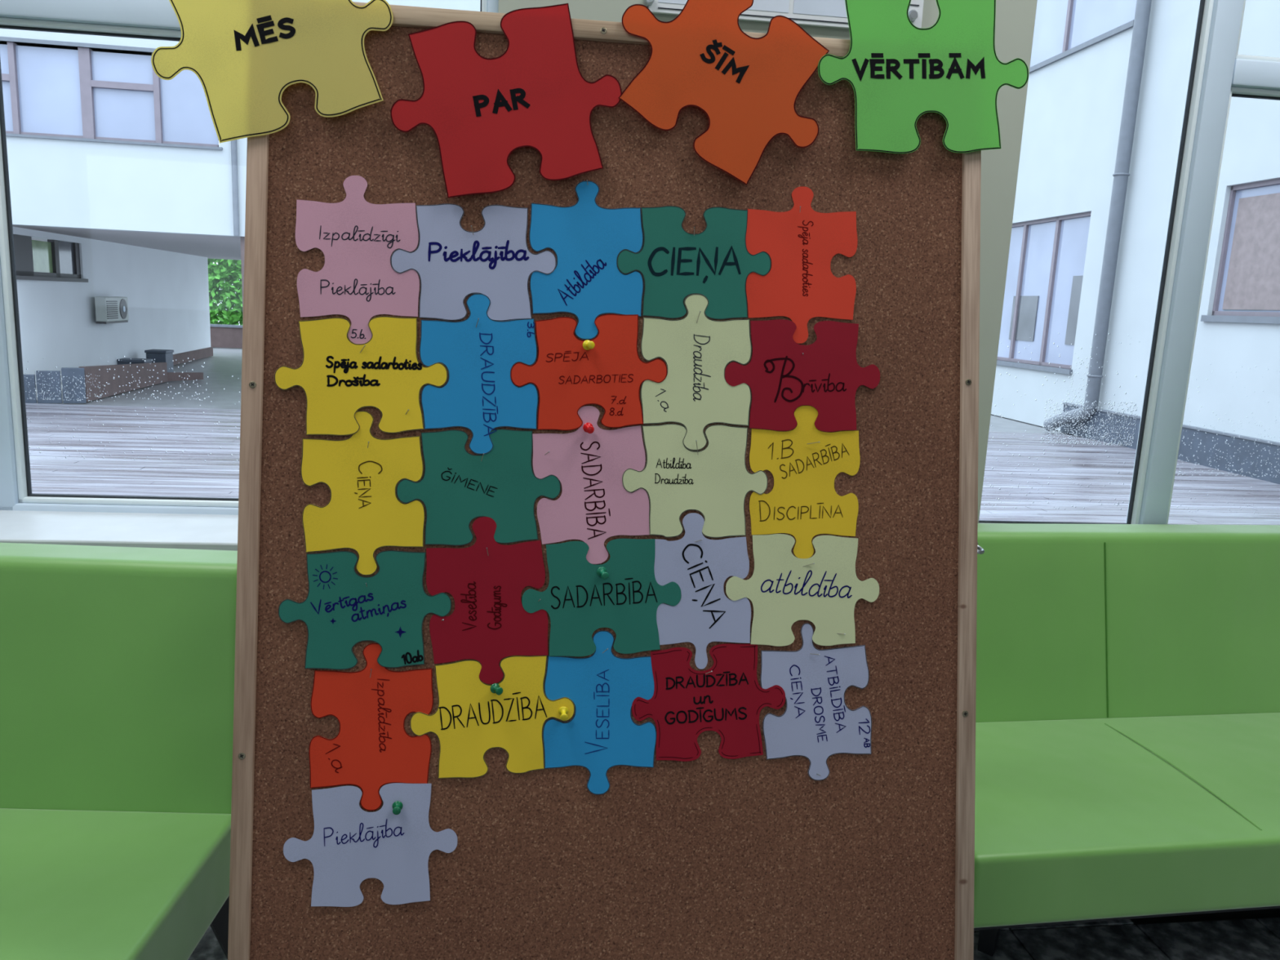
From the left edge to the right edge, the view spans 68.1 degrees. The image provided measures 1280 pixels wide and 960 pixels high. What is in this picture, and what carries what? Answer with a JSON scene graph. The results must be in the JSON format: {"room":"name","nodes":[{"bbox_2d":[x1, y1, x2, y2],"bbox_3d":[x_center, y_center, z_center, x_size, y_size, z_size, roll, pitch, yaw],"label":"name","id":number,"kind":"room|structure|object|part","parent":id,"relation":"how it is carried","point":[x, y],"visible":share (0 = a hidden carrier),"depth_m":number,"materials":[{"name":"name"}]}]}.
{"room":"school lobby","nodes":[
{"label":"school lobby","id":0,"kind":"room"},
{"bbox_2d":[187,907,1279,959],"bbox_3d":[0.080,1.552,-0.783,9.500,0.120,7.900,3,10,0],"label":"floor","id":1,"kind":"structure","parent":0,"point":[1246,935],"depth_m":2.08,"materials":[{"name":"carpet"}]},
{"bbox_2d":[0,542,237,959],"bbox_3d":[-1.540,0.593,1.367,1.700,0.858,0.843,2,10,-2],"label":"sofa","id":2,"kind":"object","parent":1,"relation":"on","point":[117,664],"visible":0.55,"depth_m":1.62,"materials":[{"name":"green leather"}]},
{"bbox_3d":[-1.540,0.669,1.298,1.700,0.142,0.680,2,10,-2],"label":"seat","id":3,"kind":"part","parent":2,"relation":"part of","materials":[{"name":"green plastic"}]},
{"bbox_3d":[-1.545,0.397,1.667,1.700,0.582,0.180,2,10,-2],"label":"backrest","id":4,"kind":"part","parent":2,"relation":"part of","materials":[{"name":"green plastic"}]},
{"bbox_3d":[-0.771,0.848,1.776,0.069,0.279,0.152,6,11,16],"label":"leg","id":5,"kind":"part","parent":2,"relation":"part of","materials":[{"name":"black metal"}]},
{"bbox_2d":[227,1,981,959],"bbox_3d":[-0.051,0.201,1.506,1.007,1.704,0.787,1,11,-7],"label":"notice board","id":6,"kind":"object","parent":1,"relation":"on","point":[710,856],"visible":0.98,"depth_m":1.29,"materials":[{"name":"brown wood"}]},
{"bbox_3d":[-0.505,0.133,1.221,0.026,1.474,0.014,1,-1,-7],"label":"frame rail","id":7,"kind":"part","parent":6,"relation":"part of","materials":[{"name":"brown wood"}]},
{"bbox_2d":[151,0,393,142],"bbox_3d":[-0.473,-0.578,1.225,0.300,0.288,0.052,1,11,-10],"label":"puzzle piece","id":8,"kind":"object","parent":6,"relation":"attached to","point":[243,55],"visible":1,"depth_m":1.22,"materials":[{"name":"yellow paper"}]},
{"bbox_2d":[295,175,419,343],"bbox_3d":[-0.370,-0.289,1.242,0.160,0.217,0.044,2,10,-4],"label":"puzzle piece","id":9,"kind":"object","parent":6,"relation":"attached to","point":[357,237],"visible":1,"depth_m":1.24,"materials":[{"name":"pink paper"}]},
{"bbox_2d":[274,315,447,435],"bbox_3d":[-0.364,-0.136,1.239,0.220,0.156,0.032,1,11,-7],"label":"puzzle piece","id":10,"kind":"object","parent":6,"relation":"attached to","point":[337,380],"visible":1,"depth_m":1.24,"materials":[{"name":"yellow paper"}]},
{"bbox_2d":[300,410,425,575],"bbox_3d":[-0.361,0.017,1.238,0.160,0.211,0.044,2,10,-2],"label":"puzzle piece","id":11,"kind":"object","parent":6,"relation":"attached to","point":[364,513],"visible":1,"depth_m":1.24,"materials":[{"name":"yellow paper"}]},
{"bbox_2d":[278,550,451,669],"bbox_3d":[-0.357,0.169,1.234,0.219,0.153,0.031,1,11,-7],"label":"puzzle piece","id":12,"kind":"object","parent":6,"relation":"attached to","point":[339,611],"visible":1,"depth_m":1.23,"materials":[{"name":"green paper"}]},
{"bbox_2d":[283,782,457,906],"bbox_3d":[-0.349,0.474,1.231,0.220,0.156,0.032,1,10,-7],"label":"puzzle piece","id":13,"kind":"object","parent":6,"relation":"attached to","point":[349,845],"visible":1,"depth_m":1.23,"materials":[{"name":"paper"}]},
{"bbox_2d":[391,800,403,814],"bbox_3d":[-0.315,0.425,1.229,0.014,0.014,0.025,0,11,-16],"label":"pin","id":14,"kind":"object","parent":13,"relation":"attached to","point":[397,806],"visible":1,"depth_m":1.23,"materials":[{"name":"plastic"}]},
{"bbox_2d":[308,643,433,810],"bbox_3d":[-0.350,0.322,1.234,0.156,0.212,0.045,2,10,-6],"label":"puzzle piece","id":15,"kind":"object","parent":6,"relation":"attached to","point":[372,748],"visible":1,"depth_m":1.23,"materials":[{"name":"orange paper"}]},
{"bbox_2d":[391,203,555,320],"bbox_3d":[-0.220,-0.289,1.260,0.217,0.154,0.032,1,11,-7],"label":"puzzle piece","id":16,"kind":"object","parent":6,"relation":"attached to","point":[452,263],"visible":1,"depth_m":1.26,"materials":[{"name":"paper"}]},
{"bbox_2d":[396,428,560,545],"bbox_3d":[-0.213,0.009,1.255,0.215,0.153,0.032,1,11,-7],"label":"puzzle piece","id":17,"kind":"object","parent":6,"relation":"attached to","point":[455,488],"visible":1,"depth_m":1.25,"materials":[{"name":"green paper"}]},
{"bbox_2d":[419,293,537,454],"bbox_3d":[-0.213,-0.141,1.258,0.157,0.209,0.043,1,10,-7],"label":"puzzle piece","id":18,"kind":"object","parent":6,"relation":"attached to","point":[479,395],"visible":1,"depth_m":1.26,"materials":[{"name":"blue paper"}]},
{"bbox_2d":[426,516,547,684],"bbox_3d":[-0.202,0.159,1.254,0.163,0.216,0.045,2,10,-5],"label":"puzzle piece","id":19,"kind":"object","parent":6,"relation":"attached to","point":[489,623],"visible":1,"depth_m":1.25,"materials":[{"name":"paper"}]},
{"bbox_2d":[409,655,574,778],"bbox_3d":[-0.194,0.313,1.252,0.215,0.159,0.032,1,11,-7],"label":"puzzle piece","id":20,"kind":"object","parent":6,"relation":"attached to","point":[469,720],"visible":1,"depth_m":1.25,"materials":[{"name":"yellow paper"}]},
{"bbox_2d":[489,683,502,695],"bbox_3d":[-0.189,0.276,1.248,0.014,0.014,0.025,-5,13,-37],"label":"pin","id":21,"kind":"object","parent":6,"relation":"attached to","point":[495,688],"visible":1,"depth_m":1.25,"materials":[{"name":"plastic"}]},
{"bbox_2d":[390,3,622,197],"bbox_3d":[-0.176,-0.507,1.261,0.304,0.267,0.051,1,11,-10],"label":"puzzle piece","id":22,"kind":"object","parent":6,"relation":"attached to","point":[479,110],"visible":1,"depth_m":1.26,"materials":[{"name":"red paper"}]},
{"bbox_2d":[558,706,568,720],"bbox_3d":[-0.101,0.309,1.257,0.014,0.014,0.025,0,11,-15],"label":"pin","id":23,"kind":"object","parent":6,"relation":"attached to","point":[562,711],"visible":1,"depth_m":1.25,"materials":[{"name":"plastic"}]},
{"bbox_2d":[528,180,643,339],"bbox_3d":[-0.072,-0.297,1.278,0.156,0.211,0.044,1,11,-7],"label":"puzzle piece","id":24,"kind":"object","parent":6,"relation":"attached to","point":[587,239],"visible":1,"depth_m":1.28,"materials":[{"name":"blue paper"}]},
{"bbox_2d":[582,422,594,433],"bbox_3d":[-0.069,-0.070,1.267,0.014,0.014,0.025,1,11,-10],"label":"pin","id":25,"kind":"object","parent":6,"relation":"attached to","point":[588,427],"visible":1,"depth_m":1.26,"materials":[{"name":"plastic"}]},
{"bbox_2d":[511,314,666,430],"bbox_3d":[-0.068,-0.146,1.275,0.211,0.157,0.032,1,11,-7],"label":"puzzle piece","id":26,"kind":"object","parent":6,"relation":"attached to","point":[567,377],"visible":1,"depth_m":1.27,"materials":[{"name":"orange paper"}]},
{"bbox_2d":[582,339,595,350],"bbox_3d":[-0.069,-0.181,1.269,0.014,0.014,0.025,-3,12,-28],"label":"pin","id":27,"kind":"object","parent":26,"relation":"attached to","point":[587,344],"visible":1,"depth_m":1.26,"materials":[{"name":"plastic"}]},
{"bbox_2d":[532,405,649,564],"bbox_3d":[-0.065,0.007,1.274,0.162,0.208,0.043,2,10,-4],"label":"puzzle piece","id":28,"kind":"object","parent":6,"relation":"attached to","point":[593,506],"visible":1,"depth_m":1.27,"materials":[{"name":"pink paper"}]},
{"bbox_2d":[542,630,656,794],"bbox_3d":[-0.053,0.312,1.270,0.153,0.215,0.044,1,10,-6],"label":"puzzle piece","id":29,"kind":"object","parent":6,"relation":"attached to","point":[602,735],"visible":1,"depth_m":1.27,"materials":[{"name":"blue paper"}]},
{"bbox_2d":[521,538,680,656],"bbox_3d":[-0.051,0.158,1.272,0.214,0.156,0.032,1,11,-8],"label":"puzzle piece","id":30,"kind":"object","parent":6,"relation":"attached to","point":[578,602],"visible":1,"depth_m":1.27,"materials":[{"name":"green paper"}]},
{"bbox_3d":[-0.010,-0.608,1.293,1.000,0.026,0.014,1,-1,-7],"label":"frame rail","id":31,"kind":"part","parent":6,"relation":"part of","materials":[{"name":"brown wood"}]},
{"bbox_2d":[596,566,608,579],"bbox_3d":[-0.051,0.123,1.266,0.014,0.014,0.025,0,11,-16],"label":"pin","id":32,"kind":"object","parent":6,"relation":"attached to","point":[601,571],"visible":1,"depth_m":1.26,"materials":[{"name":"plastic"}]},
{"bbox_2d":[617,205,770,319],"bbox_3d":[0.075,-0.297,1.295,0.213,0.154,0.031,1,11,-7],"label":"puzzle piece","id":33,"kind":"object","parent":6,"relation":"attached to","point":[674,264],"visible":1,"depth_m":1.29,"materials":[{"name":"green paper"}]},
{"bbox_2d":[622,423,768,537],"bbox_3d":[0.076,0.001,1.291,0.201,0.152,0.032,1,11,-7],"label":"puzzle piece","id":34,"kind":"object","parent":6,"relation":"attached to","point":[715,482],"visible":1,"depth_m":1.29,"materials":[{"name":"beige paper"}]},
{"bbox_2d":[640,293,751,450],"bbox_3d":[0.077,-0.147,1.293,0.154,0.210,0.044,1,10,-7],"label":"puzzle piece","id":35,"kind":"object","parent":6,"relation":"attached to","point":[695,393],"visible":1,"depth_m":1.29,"materials":[{"name":"beige paper"}]},
{"bbox_2d":[653,512,751,669],"bbox_3d":[0.083,0.151,1.289,0.140,0.208,0.041,2,10,-2],"label":"puzzle piece","id":36,"kind":"object","parent":6,"relation":"attached to","point":[704,615],"visible":1,"depth_m":1.29,"materials":[{"name":"paper"}]},
{"bbox_2d":[631,643,785,761],"bbox_3d":[0.094,0.302,1.288,0.212,0.156,0.032,1,11,-7],"label":"puzzle piece","id":37,"kind":"object","parent":6,"relation":"attached to","point":[728,700],"visible":1,"depth_m":1.29,"materials":[{"name":"paper"}]},
{"bbox_2d":[618,0,829,185],"bbox_3d":[0.117,-0.554,1.296,0.289,0.294,0.054,2,10,-1],"label":"puzzle piece","id":38,"kind":"object","parent":6,"relation":"attached to","point":[748,88],"visible":1,"depth_m":1.29,"materials":[{"name":"orange paper"}]},
{"bbox_2d":[746,186,857,343],"bbox_3d":[0.224,-0.298,1.314,0.160,0.214,0.045,2,10,-6],"label":"puzzle piece","id":39,"kind":"object","parent":6,"relation":"attached to","point":[800,285],"visible":1,"depth_m":1.31,"materials":[{"name":"paper"}]},
{"bbox_2d":[724,319,879,431],"bbox_3d":[0.226,-0.144,1.311,0.221,0.152,0.031,1,10,-7],"label":"puzzle piece","id":40,"kind":"object","parent":6,"relation":"attached to","point":[828,375],"visible":1,"depth_m":1.31,"materials":[{"name":"paper"}]},
{"bbox_2d":[725,533,879,646],"bbox_3d":[0.225,0.152,1.306,0.218,0.151,0.032,1,10,-7],"label":"puzzle piece","id":41,"kind":"object","parent":6,"relation":"attached to","point":[782,592],"visible":1,"depth_m":1.30,"materials":[{"name":"beige paper"}]},
{"bbox_2d":[749,405,860,558],"bbox_3d":[0.228,0.003,1.310,0.157,0.208,0.043,2,10,-6],"label":"puzzle piece","id":42,"kind":"object","parent":6,"relation":"attached to","point":[803,502],"visible":1,"depth_m":1.31,"materials":[{"name":"yellow paper"}]},
{"bbox_2d":[760,622,871,780],"bbox_3d":[0.244,0.306,1.306,0.161,0.212,0.042,2,10,-3],"label":"puzzle piece","id":43,"kind":"object","parent":6,"relation":"attached to","point":[816,724],"visible":1,"depth_m":1.31,"materials":[{"name":"paper"}]},
{"bbox_2d":[817,0,1028,153],"bbox_3d":[0.400,-0.582,1.330,0.309,0.248,0.050,1,11,-8],"label":"puzzle piece","id":44,"kind":"object","parent":6,"relation":"attached to","point":[898,71],"visible":1,"depth_m":1.33,"materials":[{"name":"green paper"}]},
{"bbox_3d":[0.462,0.150,1.338,0.026,1.474,0.014,1,-1,-7],"label":"frame rail","id":45,"kind":"part","parent":6,"relation":"part of","materials":[{"name":"brown wood"}]},
{"bbox_2d":[977,541,984,554],"bbox_3d":[0.465,0.091,1.360,0.061,0.046,0.025,3,10,1],"label":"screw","id":46,"kind":"object","parent":6,"relation":"attached to","point":[980,550],"visible":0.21,"depth_m":1.35,"materials":[{"name":"metal"}]},
{"bbox_2d":[973,523,1279,956],"bbox_3d":[1.551,0.594,2.126,2.100,0.858,0.684,1,11,-10],"label":"sofa","id":47,"kind":"object","parent":1,"relation":"on","point":[1127,708],"visible":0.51,"depth_m":2.15,"materials":[{"name":"green leather"}]},
{"bbox_3d":[0.758,0.879,2.016,0.051,0.255,0.069,10,13,35],"label":"leg","id":48,"kind":"part","parent":47,"relation":"part of","materials":[{"name":"black metal"}]},
{"bbox_3d":[1.562,0.674,2.059,2.100,0.150,0.520,1,11,-10],"label":"seat","id":49,"kind":"part","parent":47,"relation":"part of","materials":[{"name":"green plastic"}]},
{"bbox_3d":[1.548,0.751,2.133,2.040,0.030,0.560,1,11,-10],"label":"frame","id":50,"kind":"part","parent":47,"relation":"part of","materials":[{"name":"black metal"}]},
{"bbox_3d":[1.516,0.416,2.345,2.100,0.590,0.181,1,11,-10],"label":"backrest","id":51,"kind":"part","parent":47,"relation":"part of","materials":[{"name":"green plastic"}]},
{"bbox_2d":[497,0,1037,523],"bbox_3d":[0.207,-0.876,2.154,9.650,3.600,0.220,1,10,-6],"label":"window frame","id":52,"kind":"structure","parent":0,"point":[1015,20],"depth_m":2.13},
{"bbox_2d":[0,510,238,551],"bbox_3d":[-1.492,0.097,1.951,2.392,0.022,0.260,1,10,-6],"label":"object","id":53,"kind":"structure","parent":52,"relation":"attached to","point":[141,530],"depth_m":1.96,"materials":[{"name":"white"}]},
{"bbox_2d":[0,0,498,515],"bbox_3d":[-1.452,-1.173,1.874,2.332,2.564,0.070,1,10,-6],"label":"window","id":54,"kind":"structure","parent":52,"relation":"in","point":[156,20],"depth_m":2.02,"materials":[{"name":"plastic"}]},
{"bbox_3d":[-1.364,-1.170,1.884,0.090,2.564,0.070,1,10,-6],"label":"frame","id":55,"kind":"part","parent":54,"relation":"part of","materials":[{"name":"plastic"}]},
{"bbox_3d":[-1.065,-0.976,1.953,0.528,0.085,0.070,1,10,-6],"label":"frame","id":56,"kind":"part","parent":54,"relation":"part of","materials":[{"name":"plastic"}]},
{"bbox_3d":[-1.509,0.065,2.102,2.332,0.044,0.070,1,10,-6],"label":"frame","id":57,"kind":"part","parent":54,"relation":"part of","materials":[{"name":"plastic"}]},
{"bbox_2d":[24,355,239,462],"bbox_3d":[-1.107,-0.158,2.104,0.480,0.233,0.001,1,10,-6],"label":"raindrops","id":58,"kind":"object","parent":54,"relation":"attached to","point":[124,356],"visible":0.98,"depth_m":2.09,"materials":[{"name":"liquid"}]},
{"bbox_3d":[-0.306,-1.144,2.002,0.025,2.564,0.070,1,10,-6],"label":"frame","id":59,"kind":"part","parent":54,"relation":"part of","materials":[{"name":"plastic"}]},
{"bbox_2d":[643,0,924,29],"bbox_3d":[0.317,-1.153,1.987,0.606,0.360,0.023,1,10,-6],"label":"building","id":60,"kind":"structure","parent":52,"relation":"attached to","point":[819,13],"depth_m":2.02,"materials":[{"name":"white paint"}]},
{"bbox_2d":[978,0,1279,524],"bbox_3d":[1.742,-1.083,2.234,1.760,2.585,0.071,1,10,-6],"label":"window","id":61,"kind":"structure","parent":52,"relation":"in","point":[1218,73],"depth_m":2.25,"materials":[{"name":"plastic"}]},
{"bbox_2d":[983,333,1279,513],"bbox_3d":[1.340,-0.136,2.371,0.981,0.441,0.001,1,10,-6],"label":"raindrops","id":62,"kind":"object","parent":61,"relation":"attached to","point":[1086,402],"visible":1,"depth_m":2.35,"materials":[{"name":"liquid"}]},
{"bbox_3d":[1.342,-1.093,2.189,0.066,2.585,0.070,1,10,-6],"label":"frame","id":63,"kind":"part","parent":61,"relation":"part of","materials":[{"name":"plastic"}]},
{"bbox_3d":[1.954,-0.934,2.285,1.180,0.059,0.070,1,10,-6],"label":"frame","id":64,"kind":"part","parent":61,"relation":"part of","materials":[{"name":"plastic"}]},
{"label":"outside","id":65,"kind":"structure","parent":0,"visible":0},
{"bbox_2d":[35,320,1084,438],"bbox_3d":[0.157,-3.443,31.344,80.000,0.280,57.100,3,10,0],"label":"gravel","id":66,"kind":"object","parent":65,"point":[225,362],"depth_m":19.68,"materials":[{"name":"grey gravel"}]},
{"bbox_2d":[116,357,153,364],"bbox_3d":[-11.531,-2.555,21.610,0.632,0.410,0.540,1,11,-8],"label":"storage box","id":67,"kind":"object","parent":66,"relation":"on","point":[126,360],"visible":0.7,"depth_m":21.35,"materials":[{"name":"black plastic"}]},
{"bbox_2d":[79,362,203,401],"bbox_3d":[-10.197,-2.163,19.230,0.563,0.620,5.069,2,10,-3],"label":"wall","id":68,"kind":"structure","parent":66,"relation":"on","point":[125,378],"depth_m":18.59,"materials":[{"name":"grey stone"}]},
{"bbox_2d":[144,349,173,372],"bbox_3d":[-11.463,-2.817,22.616,0.481,0.568,0.540,1,11,-8],"label":"storage box","id":69,"kind":"object","parent":66,"relation":"on","point":[159,355],"visible":0.71,"depth_m":22.38,"materials":[{"name":"grey plastic"}]},
{"bbox_3d":[-11.452,-3.067,22.570,0.481,0.060,0.540,1,11,-8],"label":"lid","id":70,"kind":"part","parent":69,"relation":"part of","materials":[{"name":"grey plastic"}]},
{"bbox_2d":[207,258,243,324],"bbox_3d":[-15.026,-7.998,36.284,8.356,5.490,2.806,3,10,0],"label":"hedge","id":71,"kind":"object","parent":66,"relation":"on","point":[227,273],"visible":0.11,"depth_m":35.66,"materials":[{"name":"green plant"}]},
{"bbox_2d":[209,324,242,348],"bbox_3d":[-15.166,-5.103,33.473,7.100,0.800,0.380,1,11,-8],"label":"wall","id":72,"kind":"structure","parent":66,"relation":"on","point":[222,335],"depth_m":33.41,"materials":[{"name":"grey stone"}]},
{"bbox_2d":[0,0,480,403],"bbox_3d":[-7.003,-5.946,21.902,15.841,7.373,17.912,1,11,-8],"label":"school wing","id":73,"kind":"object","parent":66,"relation":"on","point":[122,184],"visible":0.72,"depth_m":15.80,"materials":[{"name":"paint"}]},
{"bbox_3d":[-10.715,-6.337,15.236,1.165,1.330,0.020,1,11,-8],"label":"pane","id":74,"kind":"part","parent":73,"relation":"part of","materials":[{"name":"glass"}]},
{"bbox_3d":[-10.558,-1.556,16.204,0.374,0.491,0.120,-3,12,-29],"label":"plinth panel","id":75,"kind":"part","parent":73,"relation":"part of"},
{"bbox_3d":[-11.150,-4.154,17.610,0.020,0.572,0.991,1,11,-11],"label":"pane","id":76,"kind":"part","parent":73,"relation":"part of","materials":[{"name":"green glass"}]},
{"bbox_3d":[-10.220,-1.607,16.383,0.355,0.557,0.120,-3,12,-29],"label":"plinth panel","id":77,"kind":"part","parent":73,"relation":"part of","materials":[{"name":"grey stone"}]},
{"bbox_3d":[-9.554,-6.314,15.397,1.010,1.330,0.020,1,11,-8],"label":"pane","id":78,"kind":"part","parent":73,"relation":"part of","materials":[{"name":"glass"}]},
{"bbox_3d":[-10.920,-3.540,16.549,0.250,0.070,6.007,1,11,-11],"label":"sill","id":79,"kind":"part","parent":73,"relation":"part of","materials":[{"name":"grey metal"}]},
{"bbox_3d":[-11.339,-4.342,18.667,0.040,0.702,0.826,1,11,-11],"label":"pane","id":80,"kind":"part","parent":73,"relation":"part of","materials":[{"name":"glass"}]},
{"bbox_3d":[-9.894,-1.652,16.555,0.344,0.612,0.120,-3,12,-29],"label":"plinth panel","id":81,"kind":"part","parent":73,"relation":"part of","materials":[{"name":"grey stone"}]},
{"bbox_2d":[94,296,128,324],"bbox_3d":[-11.344,-3.661,20.384,0.245,0.553,1.343,1,11,-11],"label":"air conditioner","id":82,"kind":"object","parent":73,"relation":"attached to","point":[108,309],"visible":1,"depth_m":20.03,"materials":[{"name":"plastic"}]},
{"bbox_2d":[120,298,127,319],"bbox_3d":[-11.302,-3.742,20.724,0.017,0.436,0.436,1,11,-11],"label":"fan grille","id":83,"kind":"object","parent":82,"relation":"attached to","point":[123,302],"depth_m":20.71,"materials":[{"name":"grey metal"}]},
{"bbox_3d":[-10.261,-5.609,15.456,6.638,0.040,0.340,1,11,-8],"label":"sill","id":84,"kind":"part","parent":73,"relation":"part of","materials":[{"name":"grey metal"}]},
{"bbox_3d":[-8.455,-6.292,15.549,0.957,1.330,0.020,1,11,-8],"label":"pane","id":85,"kind":"part","parent":73,"relation":"part of","materials":[{"name":"glass"}]},
{"bbox_3d":[-7.462,-6.272,15.686,0.878,1.330,0.020,1,11,-8],"label":"pane","id":86,"kind":"part","parent":73,"relation":"part of","materials":[{"name":"glass"}]},
{"bbox_2d":[25,403,1279,524],"bbox_3d":[-4.556,-0.028,10.736,30.843,0.043,12.464,1,11,-8],"label":"deck","id":87,"kind":"object","parent":66,"relation":"on","point":[186,476],"visible":0.25,"depth_m":12.37,"materials":[{"name":"grey wood"}]},
{"bbox_2d":[991,0,1279,484],"bbox_3d":[8.694,-6.385,18.274,0.864,10.952,24.000,1,11,-7],"label":"school wing","id":88,"kind":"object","parent":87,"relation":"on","point":[1108,79],"visible":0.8,"depth_m":17.11,"materials":[{"name":"paint"}]},
{"bbox_3d":[8.429,-4.311,21.822,0.020,2.923,1.205,1,11,-7],"label":"pane","id":89,"kind":"part","parent":88,"relation":"part of","materials":[{"name":"glass"}]},
{"bbox_3d":[8.387,-2.518,20.819,0.160,0.100,4.014,1,11,-7],"label":"sill","id":90,"kind":"part","parent":88,"relation":"part of","materials":[{"name":"grey metal"}]},
{"bbox_3d":[8.586,-4.069,20.550,0.020,2.923,1.205,1,11,-7],"label":"pane","id":91,"kind":"part","parent":88,"relation":"part of","materials":[{"name":"clear glass"}]},
{"bbox_3d":[8.713,-10.080,20.594,0.020,2.060,2.376,1,11,-7],"label":"pane","id":92,"kind":"part","parent":88,"relation":"part of","materials":[{"name":"glass"}]},
{"bbox_3d":[8.744,-3.828,19.277,0.020,2.923,1.205,1,11,-7],"label":"pane","id":93,"kind":"part","parent":88,"relation":"part of","materials":[{"name":"glass"}]},
{"bbox_3d":[8.533,-8.953,20.786,0.160,0.100,7.528,1,11,-7],"label":"sill","id":94,"kind":"part","parent":88,"relation":"part of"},
{"bbox_3d":[9.011,-9.622,18.180,0.020,2.060,2.376,1,11,-7],"label":"pane","id":95,"kind":"part","parent":88,"relation":"part of","materials":[{"name":"glass"}]},
{"bbox_3d":[9.424,-2.106,12.637,0.160,0.100,5.345,1,11,-7],"label":"sill","id":96,"kind":"part","parent":88,"relation":"part of","materials":[{"name":"grey metal"}]},
{"bbox_3d":[9.441,-3.376,13.743,0.020,1.857,2.522,1,11,-7],"label":"pane","id":97,"kind":"part","parent":88,"relation":"part of","materials":[{"name":"grey glass"}]}
]}

